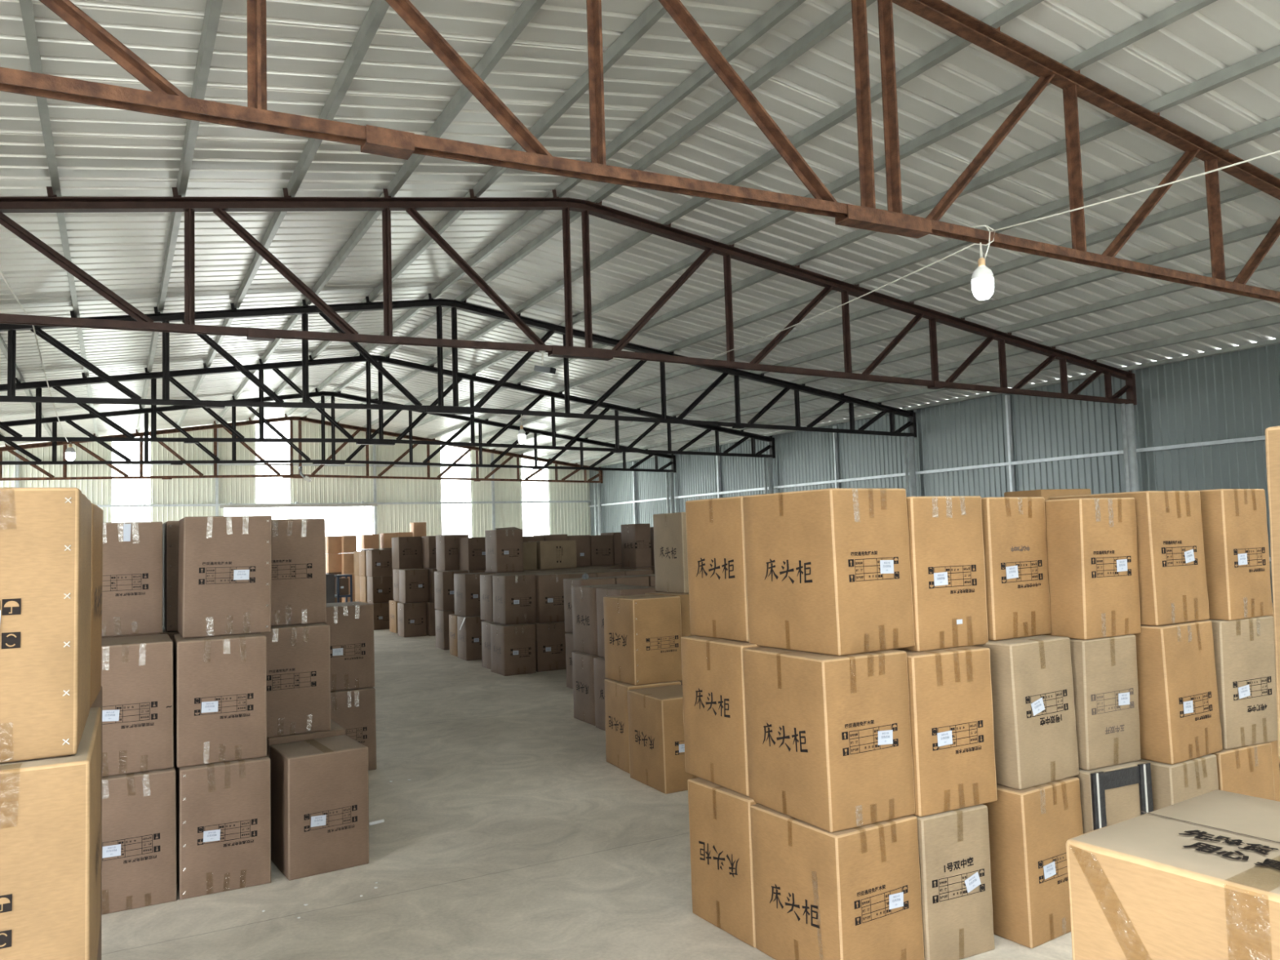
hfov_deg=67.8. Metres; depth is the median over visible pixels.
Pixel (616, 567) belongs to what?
cardboard box
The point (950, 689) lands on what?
cardboard box
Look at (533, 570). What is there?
cardboard box
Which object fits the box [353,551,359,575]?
cardboard box
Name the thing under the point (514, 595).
cardboard box
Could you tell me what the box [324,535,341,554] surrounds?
cardboard box
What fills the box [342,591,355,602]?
cardboard box
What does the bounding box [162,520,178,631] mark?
cardboard box
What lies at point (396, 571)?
cardboard box
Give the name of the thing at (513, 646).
cardboard box
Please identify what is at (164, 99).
roof truss
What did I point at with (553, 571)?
cardboard box
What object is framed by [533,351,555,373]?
security camera
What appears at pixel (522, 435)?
bulb
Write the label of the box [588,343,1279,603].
wall
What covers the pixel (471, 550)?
cardboard box
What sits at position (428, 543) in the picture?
cardboard box
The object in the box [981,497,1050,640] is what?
cardboard box
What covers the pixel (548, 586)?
cardboard box
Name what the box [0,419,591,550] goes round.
wall
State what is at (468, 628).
cardboard box
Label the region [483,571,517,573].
cardboard box
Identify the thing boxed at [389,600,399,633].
cardboard box
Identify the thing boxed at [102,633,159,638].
cardboard box
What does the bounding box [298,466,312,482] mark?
security camera
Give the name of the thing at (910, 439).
steel column
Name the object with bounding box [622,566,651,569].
cardboard box
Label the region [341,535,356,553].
cardboard box
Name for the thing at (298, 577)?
cardboard box
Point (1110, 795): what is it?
cardboard box
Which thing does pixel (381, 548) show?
cardboard box
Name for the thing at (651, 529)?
cardboard box
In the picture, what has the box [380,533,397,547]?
cardboard box
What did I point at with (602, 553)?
cardboard box
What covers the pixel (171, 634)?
cardboard box
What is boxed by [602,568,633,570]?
cardboard box
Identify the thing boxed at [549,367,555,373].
hood
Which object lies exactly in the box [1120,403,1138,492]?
steel column
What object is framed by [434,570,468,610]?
cardboard box
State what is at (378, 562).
cardboard box
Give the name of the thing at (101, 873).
cardboard box
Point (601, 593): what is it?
cardboard box
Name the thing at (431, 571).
cardboard box
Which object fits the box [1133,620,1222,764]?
cardboard box
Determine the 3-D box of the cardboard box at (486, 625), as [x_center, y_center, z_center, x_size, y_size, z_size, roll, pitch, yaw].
[-1.761,2.112,12.239,0.409,0.590,0.492,0,-4,-29]
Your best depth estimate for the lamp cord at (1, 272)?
8.84 m
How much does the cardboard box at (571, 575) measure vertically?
0.586 m
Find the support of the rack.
on the floor
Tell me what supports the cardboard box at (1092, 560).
on the cardboard box at (1104, 669)
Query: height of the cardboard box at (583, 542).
0.500 m
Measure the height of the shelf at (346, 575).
0.030 m
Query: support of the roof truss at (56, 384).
attached to the ceiling
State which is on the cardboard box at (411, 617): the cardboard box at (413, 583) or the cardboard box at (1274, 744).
the cardboard box at (413, 583)
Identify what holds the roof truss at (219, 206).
attached to the ceiling
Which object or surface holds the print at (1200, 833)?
on the cardboard box at (1197, 877)
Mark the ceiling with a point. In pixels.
(1211, 68)
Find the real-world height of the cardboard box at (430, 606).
0.584 m
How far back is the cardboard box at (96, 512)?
2.73 m
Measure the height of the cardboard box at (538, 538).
0.510 m
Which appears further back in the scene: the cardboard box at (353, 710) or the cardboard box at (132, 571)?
the cardboard box at (353, 710)
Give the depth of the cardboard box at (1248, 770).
4.24 m
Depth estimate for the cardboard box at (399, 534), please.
21.42 m
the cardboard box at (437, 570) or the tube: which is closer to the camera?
the tube
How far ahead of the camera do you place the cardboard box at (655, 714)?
6.06 m
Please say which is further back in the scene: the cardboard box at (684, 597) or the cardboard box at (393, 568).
the cardboard box at (393, 568)
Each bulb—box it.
[65,442,75,461]
[518,413,525,444]
[971,242,994,299]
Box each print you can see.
[1178,830,1278,854]
[1182,841,1279,870]
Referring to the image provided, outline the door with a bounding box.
[219,501,377,507]
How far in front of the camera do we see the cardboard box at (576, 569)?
13.58 m
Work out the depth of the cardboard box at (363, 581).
19.01 m
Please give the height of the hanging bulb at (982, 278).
0.345 m
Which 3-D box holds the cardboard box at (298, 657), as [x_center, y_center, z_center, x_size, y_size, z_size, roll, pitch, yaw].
[-2.020,1.116,5.423,0.413,0.585,0.495,0,-4,-29]
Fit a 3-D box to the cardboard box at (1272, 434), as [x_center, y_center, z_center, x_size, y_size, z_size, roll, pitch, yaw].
[1.431,0.177,1.509,0.413,0.582,0.614,0,-4,-29]
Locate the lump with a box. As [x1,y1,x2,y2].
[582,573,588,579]
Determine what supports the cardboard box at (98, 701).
on the cardboard box at (101, 873)
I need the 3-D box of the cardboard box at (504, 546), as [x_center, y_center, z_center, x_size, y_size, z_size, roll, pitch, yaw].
[-1.968,1.006,13.788,0.406,0.642,0.491,0,-4,-28]
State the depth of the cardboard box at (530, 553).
14.33 m
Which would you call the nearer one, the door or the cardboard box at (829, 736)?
the cardboard box at (829, 736)
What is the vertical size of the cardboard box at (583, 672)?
0.595 m
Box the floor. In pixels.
[101,625,1071,959]
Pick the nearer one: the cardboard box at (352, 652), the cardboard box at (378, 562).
the cardboard box at (352, 652)
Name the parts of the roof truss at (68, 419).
web post, web post, splice plate, web post, web post, splice plate, web post, web post, web post, web post, splice plate, web post, web post, web post, plate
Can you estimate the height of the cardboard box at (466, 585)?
0.586 m
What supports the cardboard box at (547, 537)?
on the cardboard box
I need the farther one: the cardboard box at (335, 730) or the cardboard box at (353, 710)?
the cardboard box at (353, 710)
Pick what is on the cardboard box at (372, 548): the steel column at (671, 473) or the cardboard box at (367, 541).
the cardboard box at (367, 541)
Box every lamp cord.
[0,268,68,442]
[714,150,1279,356]
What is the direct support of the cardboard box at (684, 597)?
on the cardboard box
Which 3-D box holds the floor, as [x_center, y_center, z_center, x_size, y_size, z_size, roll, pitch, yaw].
[0.356,2.109,7.209,16.520,0.150,37.150,0,-4,-29]
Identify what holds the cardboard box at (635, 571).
on the cardboard box
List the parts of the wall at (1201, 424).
wall post, wall post, wall post, wall post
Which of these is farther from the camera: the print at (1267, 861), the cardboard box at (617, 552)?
the cardboard box at (617, 552)
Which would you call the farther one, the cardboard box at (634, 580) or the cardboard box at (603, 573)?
the cardboard box at (603, 573)
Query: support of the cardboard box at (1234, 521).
on the cardboard box at (1244, 648)
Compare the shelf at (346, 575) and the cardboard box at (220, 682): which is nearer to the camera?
the cardboard box at (220, 682)
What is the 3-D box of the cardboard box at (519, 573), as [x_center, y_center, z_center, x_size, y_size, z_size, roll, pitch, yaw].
[-1.475,1.546,12.739,0.408,0.586,0.492,0,-4,-29]
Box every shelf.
[333,573,351,577]
[334,594,352,597]
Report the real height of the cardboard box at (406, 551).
0.592 m
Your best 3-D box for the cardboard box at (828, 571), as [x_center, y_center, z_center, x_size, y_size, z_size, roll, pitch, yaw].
[0.740,0.352,3.783,0.406,0.610,0.532,0,-4,-32]
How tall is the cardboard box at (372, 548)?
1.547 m
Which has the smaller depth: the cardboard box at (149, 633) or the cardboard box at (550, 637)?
the cardboard box at (149, 633)
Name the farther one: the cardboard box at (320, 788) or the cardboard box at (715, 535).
the cardboard box at (320, 788)
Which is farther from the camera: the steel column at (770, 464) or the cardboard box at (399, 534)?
the cardboard box at (399, 534)
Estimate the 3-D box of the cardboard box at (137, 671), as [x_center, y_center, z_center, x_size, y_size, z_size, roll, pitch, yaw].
[-2.485,1.069,4.585,0.411,0.590,0.496,0,-4,-29]
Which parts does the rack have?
leg, leg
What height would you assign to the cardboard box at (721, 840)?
0.564 m
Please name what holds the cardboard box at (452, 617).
on the floor
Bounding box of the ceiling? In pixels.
[0,0,1279,467]
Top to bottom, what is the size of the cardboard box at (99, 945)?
0.588 m
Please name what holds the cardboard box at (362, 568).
on the cardboard box at (363, 581)
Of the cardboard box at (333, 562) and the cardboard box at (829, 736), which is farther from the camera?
the cardboard box at (333, 562)
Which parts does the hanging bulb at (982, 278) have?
bulb, globe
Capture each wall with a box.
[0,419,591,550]
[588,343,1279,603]
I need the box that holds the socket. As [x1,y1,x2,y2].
[977,257,985,266]
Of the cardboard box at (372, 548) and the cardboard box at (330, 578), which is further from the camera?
the cardboard box at (372, 548)
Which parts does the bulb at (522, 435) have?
globe, bulb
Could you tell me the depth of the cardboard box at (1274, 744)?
4.40 m
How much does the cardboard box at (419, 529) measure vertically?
0.343 m
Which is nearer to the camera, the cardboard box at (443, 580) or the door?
the cardboard box at (443, 580)
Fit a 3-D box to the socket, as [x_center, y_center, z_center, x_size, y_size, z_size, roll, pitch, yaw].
[2.041,-1.296,5.687,0.042,0.055,0.042,0,-4,-29]
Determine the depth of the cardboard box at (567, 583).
10.45 m
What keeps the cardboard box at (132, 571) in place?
on the cardboard box at (149, 633)
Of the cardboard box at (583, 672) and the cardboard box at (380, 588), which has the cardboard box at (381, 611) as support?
the cardboard box at (380, 588)
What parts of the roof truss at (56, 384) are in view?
web post, web post, splice plate, web post, web post, splice plate, web post, web post, web post, web post, splice plate, web post, web post, web post, plate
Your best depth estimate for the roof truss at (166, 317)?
12.34 m
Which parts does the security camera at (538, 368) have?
rod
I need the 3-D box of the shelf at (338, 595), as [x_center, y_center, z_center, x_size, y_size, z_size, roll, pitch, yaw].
[-4.598,1.790,14.713,0.225,0.030,0.390,0,-4,-29]
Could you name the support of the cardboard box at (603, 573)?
on the cardboard box
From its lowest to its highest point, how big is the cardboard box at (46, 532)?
0.568 m
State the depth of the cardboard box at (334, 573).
20.49 m
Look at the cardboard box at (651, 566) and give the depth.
14.27 m
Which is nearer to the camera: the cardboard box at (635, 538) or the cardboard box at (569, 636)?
the cardboard box at (569, 636)
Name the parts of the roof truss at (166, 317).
web post, web post, splice plate, web post, web post, splice plate, web post, web post, web post, web post, splice plate, web post, web post, web post, plate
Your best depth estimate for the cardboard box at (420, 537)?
21.73 m
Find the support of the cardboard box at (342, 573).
on the cardboard box at (353, 593)
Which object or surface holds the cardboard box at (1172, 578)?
on the cardboard box at (1179, 713)
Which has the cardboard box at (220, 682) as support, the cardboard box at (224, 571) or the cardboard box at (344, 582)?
the cardboard box at (224, 571)
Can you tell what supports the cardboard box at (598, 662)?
on the floor
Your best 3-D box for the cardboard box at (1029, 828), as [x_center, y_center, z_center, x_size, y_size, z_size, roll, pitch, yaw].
[1.496,1.508,3.935,0.389,0.580,0.511,1,-4,-33]
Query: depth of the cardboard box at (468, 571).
15.27 m
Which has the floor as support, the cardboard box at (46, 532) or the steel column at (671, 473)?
the steel column at (671, 473)
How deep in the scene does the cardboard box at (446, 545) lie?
15.67 m
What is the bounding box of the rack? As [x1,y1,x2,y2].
[333,573,352,602]
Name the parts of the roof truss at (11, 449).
web post, web post, web post, splice plate, web post, web post, splice plate, web post, web post, web post, web post, web post, web post, web post, plate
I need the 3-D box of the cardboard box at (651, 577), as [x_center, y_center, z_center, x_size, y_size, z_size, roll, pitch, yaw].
[0.179,1.384,10.933,0.408,0.586,0.492,0,-4,-30]
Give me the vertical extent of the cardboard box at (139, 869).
0.595 m
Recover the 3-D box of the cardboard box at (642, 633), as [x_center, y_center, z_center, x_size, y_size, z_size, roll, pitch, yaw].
[0.017,1.133,6.840,0.389,0.590,0.476,0,-4,-29]
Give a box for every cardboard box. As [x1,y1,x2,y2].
[0,487,91,763]
[0,706,101,959]
[89,502,102,708]
[90,685,102,869]
[97,927,100,959]
[100,873,102,959]
[101,633,173,777]
[101,765,177,915]
[102,521,162,636]
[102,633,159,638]
[160,626,179,679]
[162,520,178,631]
[173,632,266,767]
[174,755,271,899]
[177,515,271,638]
[261,622,330,737]
[266,718,345,756]
[269,734,368,880]
[271,518,326,626]
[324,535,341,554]
[324,601,374,691]
[325,553,341,573]
[325,572,342,602]
[325,573,334,603]
[330,687,376,770]
[335,577,348,595]
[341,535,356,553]
[341,552,354,573]
[341,572,355,591]
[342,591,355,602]
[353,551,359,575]
[354,575,359,600]
[359,551,366,576]
[360,533,379,549]
[360,548,379,551]
[360,576,367,602]
[365,549,391,577]
[366,575,393,603]
[367,602,389,630]
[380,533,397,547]
[380,547,392,575]
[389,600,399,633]
[391,536,421,568]
[392,568,422,599]
[393,568,418,601]
[396,532,413,537]
[397,602,426,637]
[399,568,428,603]
[409,522,426,537]
[420,537,422,568]
[422,535,436,568]
[426,601,437,635]
[428,568,436,602]
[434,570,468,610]
[435,534,468,569]
[435,609,454,649]
[436,569,459,571]
[448,613,457,657]
[453,572,492,616]
[457,537,485,569]
[457,615,487,660]
[459,568,485,573]
[480,573,512,622]
[481,621,498,669]
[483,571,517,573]
[484,527,523,572]
[490,622,536,675]
[492,573,536,624]
[495,572,534,573]
[517,569,541,572]
[519,573,546,573]
[522,535,544,542]
[523,542,537,569]
[528,539,577,568]
[528,621,566,671]
[530,573,568,622]
[533,533,567,541]
[536,568,573,570]
[537,571,578,573]
[559,568,585,571]
[560,572,596,578]
[563,577,615,633]
[564,632,575,688]
[567,534,591,566]
[571,583,634,655]
[572,651,599,725]
[585,570,625,577]
[588,566,622,568]
[590,534,613,565]
[593,564,617,566]
[593,657,608,730]
[595,585,661,657]
[600,532,622,564]
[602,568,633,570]
[603,594,682,685]
[604,575,648,586]
[604,679,680,773]
[617,568,652,575]
[620,523,651,567]
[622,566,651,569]
[626,684,697,793]
[635,573,655,586]
[644,591,693,636]
[648,565,654,573]
[649,527,654,566]
[653,511,688,593]
[680,635,760,795]
[685,496,749,641]
[688,777,758,947]
[742,488,914,655]
[742,646,915,832]
[750,804,924,959]
[892,645,997,817]
[898,495,987,651]
[911,804,995,959]
[973,635,1079,789]
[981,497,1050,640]
[983,776,1083,948]
[1004,488,1090,500]
[1044,497,1141,639]
[1048,490,1208,626]
[1065,789,1279,959]
[1070,634,1141,770]
[1073,760,1153,835]
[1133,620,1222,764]
[1137,754,1218,810]
[1198,488,1272,620]
[1204,615,1278,749]
[1210,742,1275,800]
[1264,426,1279,756]
[1270,740,1279,801]
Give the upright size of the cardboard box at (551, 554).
0.427 m
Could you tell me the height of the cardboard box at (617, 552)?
0.531 m
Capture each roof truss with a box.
[0,0,1279,302]
[0,186,1137,405]
[0,293,916,437]
[0,352,775,457]
[0,387,675,472]
[0,413,602,483]
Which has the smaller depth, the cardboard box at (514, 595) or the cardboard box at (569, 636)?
the cardboard box at (569, 636)
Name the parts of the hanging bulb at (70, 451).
globe, bulb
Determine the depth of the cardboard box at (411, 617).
16.77 m
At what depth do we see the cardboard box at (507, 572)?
13.21 m
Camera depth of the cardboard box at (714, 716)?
3.98 m
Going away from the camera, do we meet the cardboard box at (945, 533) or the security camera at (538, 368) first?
the cardboard box at (945, 533)
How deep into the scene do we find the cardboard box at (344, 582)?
14.61 m
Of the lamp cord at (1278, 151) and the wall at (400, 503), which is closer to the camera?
the lamp cord at (1278, 151)
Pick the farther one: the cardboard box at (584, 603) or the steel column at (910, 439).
the steel column at (910, 439)
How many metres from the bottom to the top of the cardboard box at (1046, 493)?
0.639 m
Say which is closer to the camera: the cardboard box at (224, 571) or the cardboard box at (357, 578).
the cardboard box at (224, 571)
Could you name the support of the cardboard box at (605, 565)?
on the cardboard box
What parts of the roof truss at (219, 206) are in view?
web post, splice plate, web post, web post, splice plate, web post, web post, web post, web post, splice plate, web post, web post, web post, plate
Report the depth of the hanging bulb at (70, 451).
13.73 m
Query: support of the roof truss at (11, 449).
attached to the ceiling
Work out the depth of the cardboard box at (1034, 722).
3.77 m
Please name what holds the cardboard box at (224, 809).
on the floor
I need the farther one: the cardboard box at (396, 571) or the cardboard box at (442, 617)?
the cardboard box at (396, 571)
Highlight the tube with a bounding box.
[368,818,384,825]
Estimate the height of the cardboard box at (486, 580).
0.595 m
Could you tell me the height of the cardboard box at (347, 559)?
0.416 m
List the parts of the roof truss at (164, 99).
web post, splice plate, web post, web post, splice plate, web post, web post, web post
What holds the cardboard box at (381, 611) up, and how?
on the floor
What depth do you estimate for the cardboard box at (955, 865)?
3.54 m
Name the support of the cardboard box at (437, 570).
on the cardboard box
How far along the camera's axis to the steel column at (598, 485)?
26.71 m
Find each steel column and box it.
[593,482,602,535]
[666,471,675,513]
[763,457,773,493]
[903,435,916,497]
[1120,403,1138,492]
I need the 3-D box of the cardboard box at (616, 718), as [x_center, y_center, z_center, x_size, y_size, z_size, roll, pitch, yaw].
[0.022,1.721,6.770,0.412,0.591,0.437,0,-4,-24]
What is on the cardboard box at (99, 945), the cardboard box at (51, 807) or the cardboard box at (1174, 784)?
the cardboard box at (51, 807)
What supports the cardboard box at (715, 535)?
on the cardboard box at (714, 716)
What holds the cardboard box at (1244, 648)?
on the cardboard box at (1248, 770)
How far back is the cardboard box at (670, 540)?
7.35 m
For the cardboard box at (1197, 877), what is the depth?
1.21 m
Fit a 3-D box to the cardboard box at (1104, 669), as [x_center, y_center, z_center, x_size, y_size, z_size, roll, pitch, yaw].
[1.855,0.936,4.173,0.335,0.528,0.503,0,-4,-27]
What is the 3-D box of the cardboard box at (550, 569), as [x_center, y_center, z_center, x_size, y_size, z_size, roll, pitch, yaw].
[-1.251,1.625,14.138,0.408,0.586,0.492,0,-4,-28]
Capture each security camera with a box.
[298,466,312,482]
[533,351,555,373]
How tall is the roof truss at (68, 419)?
1.675 m
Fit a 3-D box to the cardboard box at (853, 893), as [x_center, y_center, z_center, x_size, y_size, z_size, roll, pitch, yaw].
[0.734,1.525,3.591,0.410,0.550,0.501,0,-4,-31]
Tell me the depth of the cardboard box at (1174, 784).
4.00 m
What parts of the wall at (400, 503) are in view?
wall post, wall post, wall post, wall post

